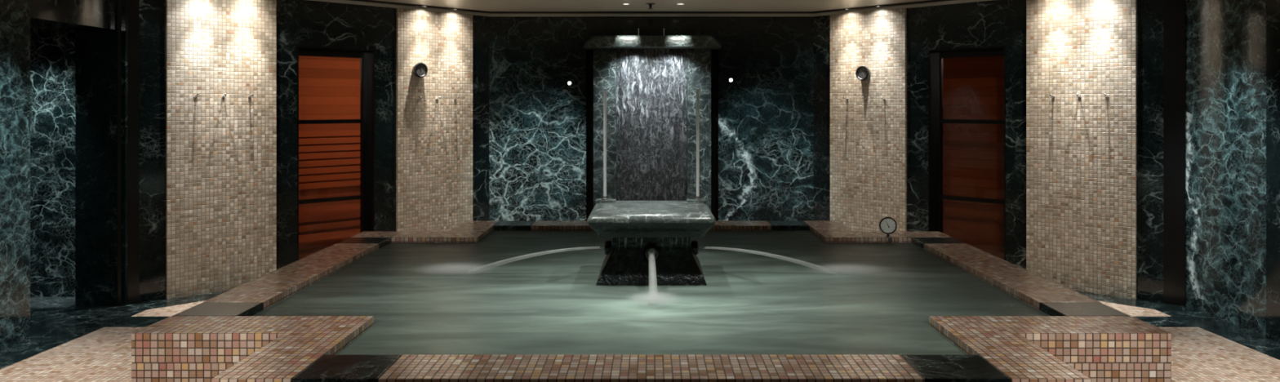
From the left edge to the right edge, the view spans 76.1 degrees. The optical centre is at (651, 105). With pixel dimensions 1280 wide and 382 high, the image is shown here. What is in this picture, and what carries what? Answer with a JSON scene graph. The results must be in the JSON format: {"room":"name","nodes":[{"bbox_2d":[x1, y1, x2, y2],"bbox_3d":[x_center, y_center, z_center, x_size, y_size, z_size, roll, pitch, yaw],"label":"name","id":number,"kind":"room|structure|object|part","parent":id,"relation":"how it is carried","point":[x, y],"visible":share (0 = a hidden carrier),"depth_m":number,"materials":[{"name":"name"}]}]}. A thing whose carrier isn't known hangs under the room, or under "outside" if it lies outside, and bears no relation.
{"room":"spa","nodes":[
{"label":"spa","id":0,"kind":"room"},
{"bbox_2d":[0,0,30,350],"bbox_3d":[-4.570,0.250,2.290,0.360,2.800,6.980,0,0,0],"label":"wall","id":1,"kind":"structure","parent":0,"point":[15,15],"depth_m":5.64,"materials":[{"name":"stone"}]},
{"bbox_2d":[30,24,75,297],"bbox_3d":[-5.470,0.250,7.115,1.460,2.800,0.170,0,0,0],"label":"wall","id":2,"kind":"structure","parent":0,"point":[52,50],"depth_m":7.03,"materials":[{"name":"stone"}]},
{"bbox_2d":[30,0,117,30],"bbox_3d":[-4.570,-0.885,6.270,0.360,0.530,0.980,0,0,0],"label":"lintel","id":3,"kind":"object","parent":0,"point":[74,15],"visible":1,"depth_m":6.30,"materials":[{"name":"stone"}]},
{"bbox_2d":[165,0,276,299],"bbox_3d":[-3.809,0.323,7.279,0.029,2.655,0.904,0,0,45],"label":"pillar","id":4,"kind":"structure","parent":0,"point":[221,153],"depth_m":7.24,"materials":[{"name":"beige tile"}]},
{"bbox_2d":[116,0,488,306],"bbox_3d":[-3.192,0.250,8.074,0.220,2.800,3.610,0,0,45],"label":"wall","id":5,"kind":"structure","parent":0,"point":[300,23],"depth_m":7.73,"materials":[{"name":"stone"}]},
{"bbox_2d":[75,0,128,306],"bbox_3d":[-4.535,0.250,6.965,0.410,2.800,0.470,0,0,0],"label":"door frame","id":6,"kind":"structure","parent":5,"relation":"attached to","point":[95,51],"depth_m":6.73,"materials":[{"name":"stone"}]},
{"bbox_2d":[117,0,139,306],"bbox_3d":[-4.331,0.250,6.770,0.011,2.800,0.155,0,0,45],"label":"trim","id":7,"kind":"structure","parent":5,"relation":"attached to","point":[133,5],"depth_m":6.79,"materials":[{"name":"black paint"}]},
{"bbox_2d":[297,46,374,260],"bbox_3d":[-3.151,0.546,8.094,0.190,2.208,0.771,0,0,45],"label":"door","id":8,"kind":"structure","parent":5,"relation":"in","point":[366,121],"depth_m":8.33,"materials":[{"name":"black paint"}]},
{"bbox_2d":[309,0,993,16],"bbox_3d":[0.000,-1.028,4.035,8.780,0.045,10.470,0,0,0],"label":"trim","id":9,"kind":"structure","parent":5,"relation":"attached to","point":[346,2],"depth_m":9.04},
{"bbox_2d":[298,56,359,259],"bbox_3d":[-3.727,0.510,8.956,1.775,2.380,2.800,0,0,45],"label":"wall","id":10,"kind":"structure","parent":0,"point":[329,87],"depth_m":9.89,"materials":[{"name":"red wood"}]},
{"bbox_2d":[298,129,359,250],"bbox_3d":[-3.805,0.525,9.034,1.245,2.250,2.500,0,0,45],"label":"bench","id":11,"kind":"object","parent":10,"relation":"on","point":[306,242],"visible":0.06,"depth_m":9.65,"materials":[{"name":"brown wood"}]},
{"bbox_3d":[-3.768,1.390,9.032,1.150,0.400,2.450,0,0,45],"label":"seat","id":12,"kind":"part","parent":11,"relation":"part of","materials":[{"name":"brown wood"}]},
{"bbox_3d":[-3.805,0.646,9.034,1.245,0.687,2.500,0,0,45],"label":"backrest","id":13,"kind":"part","parent":11,"relation":"part of","materials":[{"name":"brown wood"}]},
{"bbox_2d":[395,8,472,231],"bbox_3d":[-2.313,0.323,8.775,0.029,2.655,0.904,0,0,45],"label":"pillar","id":14,"kind":"structure","parent":0,"point":[434,138],"depth_m":8.74,"materials":[{"name":"beige tile"}]},
{"bbox_2d":[412,62,427,77],"bbox_3d":[-2.432,-0.372,8.580,0.078,0.164,0.156,0,0,45],"label":"shower head","id":15,"kind":"object","parent":14,"relation":"attached to","point":[420,69],"visible":1,"depth_m":8.55,"materials":[{"name":"silver plastic"}]},
{"bbox_2d":[488,16,588,221],"bbox_3d":[-1.289,0.250,9.445,1.098,2.800,0.350,0,0,0],"label":"wall","id":16,"kind":"structure","parent":0,"point":[539,122],"depth_m":9.27,"materials":[{"name":"stone"}]},
{"bbox_2d":[0,289,1279,381],"bbox_3d":[0.000,1.707,4.100,14.400,0.126,11.000,0,0,0],"label":"floor","id":17,"kind":"structure","parent":0,"point":[104,354],"depth_m":5.68,"materials":[{"name":"stone"}]},
{"bbox_2d":[131,220,1171,381],"bbox_3d":[0.000,1.337,5.165,4.680,0.625,4.200,0,0,0],"label":"pool","id":18,"kind":"object","parent":17,"relation":"on","point":[220,338],"visible":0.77,"depth_m":3.68,"materials":[{"name":"brown tile"}]},
{"bbox_2d":[253,230,1049,355],"bbox_3d":[0.000,1.065,5.165,4.040,0.001,3.592,0,0,0],"label":"pool water","id":19,"kind":"object","parent":18,"relation":"in","point":[506,291],"visible":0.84,"depth_m":4.49,"materials":[{"name":"green liquid"}]},
{"bbox_2d":[586,199,715,285],"bbox_3d":[0.000,1.124,5.160,0.756,0.992,0.756,0,0,0],"label":"fountain","id":20,"kind":"object","parent":18,"relation":"on","point":[651,245],"visible":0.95,"depth_m":4.87,"materials":[{"name":"black stone"}]},
{"bbox_2d":[600,88,608,199],"bbox_3d":[-0.309,0.257,5.450,0.052,0.742,0.052,0,0,0],"label":"upright","id":21,"kind":"object","parent":20,"relation":"on","point":[605,197],"visible":1,"depth_m":5.44,"materials":[{"name":"metal"}]},
{"bbox_3d":[-0.302,0.635,5.442,0.135,0.014,0.105,0,0,0],"label":"corner plate","id":22,"kind":"part","parent":20,"relation":"part of","materials":[{"name":"green stone"}]},
{"bbox_3d":[0.000,0.735,5.160,0.754,0.094,0.754,0,0,0],"label":"moulding","id":23,"kind":"part","parent":20,"relation":"part of","materials":[{"name":"black stone"}]},
{"bbox_3d":[0.302,0.635,5.442,0.135,0.014,0.105,0,0,0],"label":"corner plate","id":24,"kind":"part","parent":20,"relation":"part of","materials":[{"name":"green stone"}]},
{"bbox_2d":[693,88,702,199],"bbox_3d":[0.309,0.257,5.450,0.052,0.742,0.052,0,0,0],"label":"upright","id":25,"kind":"object","parent":20,"relation":"on","point":[697,197],"visible":1,"depth_m":5.44,"materials":[{"name":"metal"}]},
{"bbox_2d":[131,362,1171,381],"bbox_3d":[0.000,1.405,5.165,4.678,0.491,4.198,0,0,0],"label":"pool edge","id":26,"kind":"object","parent":18,"relation":"in","point":[140,371],"depth_m":3.68,"materials":[{"name":"brown tile"}]},
{"bbox_2d":[879,217,897,242],"bbox_3d":[1.846,0.966,6.370,0.135,0.189,0.081,0,0,0],"label":"thermometer","id":27,"kind":"object","parent":18,"relation":"attached to","point":[887,225],"visible":1,"depth_m":6.37,"materials":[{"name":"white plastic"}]},
{"bbox_2d":[583,28,721,210],"bbox_3d":[0.012,0.400,9.207,1.530,2.501,0.485,0,0,0],"label":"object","id":28,"kind":"structure","parent":17,"relation":"on","point":[651,83],"depth_m":9.20,"materials":[{"name":"stone"}]},
{"bbox_3d":[0.005,-0.248,9.216,0.798,0.785,0.024,0,0,0],"label":"wet panel","id":29,"kind":"part","parent":28,"relation":"part of","materials":[{"name":"liquid"}]},
{"bbox_3d":[0.005,0.505,9.216,0.799,0.710,0.024,0,0,0],"label":"wet panel","id":30,"kind":"part","parent":28,"relation":"part of","materials":[{"name":"liquid"}]},
{"bbox_3d":[0.005,1.258,9.216,0.798,0.786,0.024,0,0,0],"label":"wet panel","id":31,"kind":"part","parent":28,"relation":"part of","materials":[{"name":"liquid"}]},
{"bbox_2d":[373,0,929,11],"bbox_3d":[0.000,-1.100,4.100,9.200,0.100,10.800,0,0,0],"label":"ceiling","id":32,"kind":"structure","parent":0,"point":[477,5],"depth_m":8.58,"materials":[{"name":"beige paint"}]},
{"bbox_2d":[645,3,655,8],"bbox_3d":[-0.010,-1.024,8.450,0.100,0.055,0.100,0,0,0],"label":"sprinkler","id":33,"kind":"object","parent":32,"relation":"attached to","point":[649,4],"visible":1,"depth_m":8.43,"materials":[{"name":"black plastic"}]},
{"bbox_2d":[586,16,718,41],"bbox_3d":[0.010,-0.930,9.445,1.500,0.440,0.350,0,0,0],"label":"lintel","id":34,"kind":"object","parent":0,"point":[595,25],"visible":0.36,"depth_m":9.27,"materials":[{"name":"stone"}]},
{"bbox_2d":[588,49,715,219],"bbox_3d":[0.000,0.250,9.670,1.800,2.800,0.100,0,0,0],"label":"wall","id":35,"kind":"structure","parent":0,"point":[590,51],"depth_m":9.62,"materials":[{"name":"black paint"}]},
{"bbox_2d":[715,16,813,221],"bbox_3d":[1.299,0.250,9.445,1.078,2.800,0.350,0,0,0],"label":"wall","id":36,"kind":"structure","parent":0,"point":[765,117],"depth_m":9.27,"materials":[{"name":"stone"}]},
{"bbox_2d":[830,8,906,231],"bbox_3d":[2.313,0.323,8.775,0.904,2.655,0.029,0,0,45],"label":"pillar","id":37,"kind":"structure","parent":0,"point":[868,138],"depth_m":8.73,"materials":[{"name":"beige tile"}]},
{"bbox_2d":[855,66,870,80],"bbox_3d":[2.269,-0.343,8.743,0.078,0.156,0.156,0,0,-45],"label":"shower head","id":38,"kind":"object","parent":37,"relation":"attached to","point":[862,73],"visible":1,"depth_m":8.72,"materials":[{"name":"silver plastic"}]},
{"bbox_2d":[942,56,1004,259],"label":"door","id":39,"kind":"structure","parent":0,"point":[973,87],"depth_m":9.89,"materials":[{"name":"red wood"}]},
{"bbox_2d":[942,107,1004,253],"bbox_3d":[3.906,0.840,9.135,1.030,1.620,2.500,0,0,-45],"label":"bench","id":40,"kind":"object","parent":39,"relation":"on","point":[981,227],"visible":0.1,"depth_m":9.33,"materials":[{"name":"brown wood"}]},
{"bbox_3d":[3.223,0.840,9.124,0.050,1.620,0.050,0,0,45],"label":"post","id":41,"kind":"part","parent":40,"relation":"part of","materials":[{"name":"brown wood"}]},
{"bbox_3d":[4.082,1.415,9.312,0.530,0.450,2.500,0,0,-45],"label":"seat","id":42,"kind":"part","parent":40,"relation":"part of","materials":[{"name":"brown wood"}]},
{"bbox_2d":[813,0,1163,302],"bbox_3d":[3.192,0.250,8.074,3.610,2.800,0.220,0,0,45],"label":"wall","id":43,"kind":"structure","parent":0,"point":[995,23],"depth_m":7.72,"materials":[{"name":"stone"}]},
{"bbox_2d":[928,46,1005,260],"bbox_3d":[3.151,0.546,8.094,0.771,2.208,0.190,0,0,45],"label":"door frame","id":44,"kind":"structure","parent":43,"relation":"in","point":[935,121],"depth_m":8.34,"materials":[{"name":"black paint"}]},
{"bbox_2d":[1163,0,1185,306],"bbox_3d":[4.331,0.250,6.770,0.155,2.800,0.011,0,0,45],"label":"trim","id":45,"kind":"structure","parent":43,"relation":"attached to","point":[1174,11],"depth_m":6.76,"materials":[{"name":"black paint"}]},
{"bbox_2d":[1026,0,1137,299],"bbox_3d":[3.809,0.323,7.279,0.904,2.655,0.029,0,0,45],"label":"pillar","id":46,"kind":"structure","parent":0,"point":[1082,153],"depth_m":7.25,"materials":[{"name":"beige tile"}]},
{"bbox_2d":[1185,0,1279,342],"bbox_3d":[4.530,0.250,2.820,0.340,2.800,8.040,0,0,0],"label":"wall","id":47,"kind":"structure","parent":0,"point":[1225,40],"depth_m":6.16,"materials":[{"name":"stone"}]}
]}

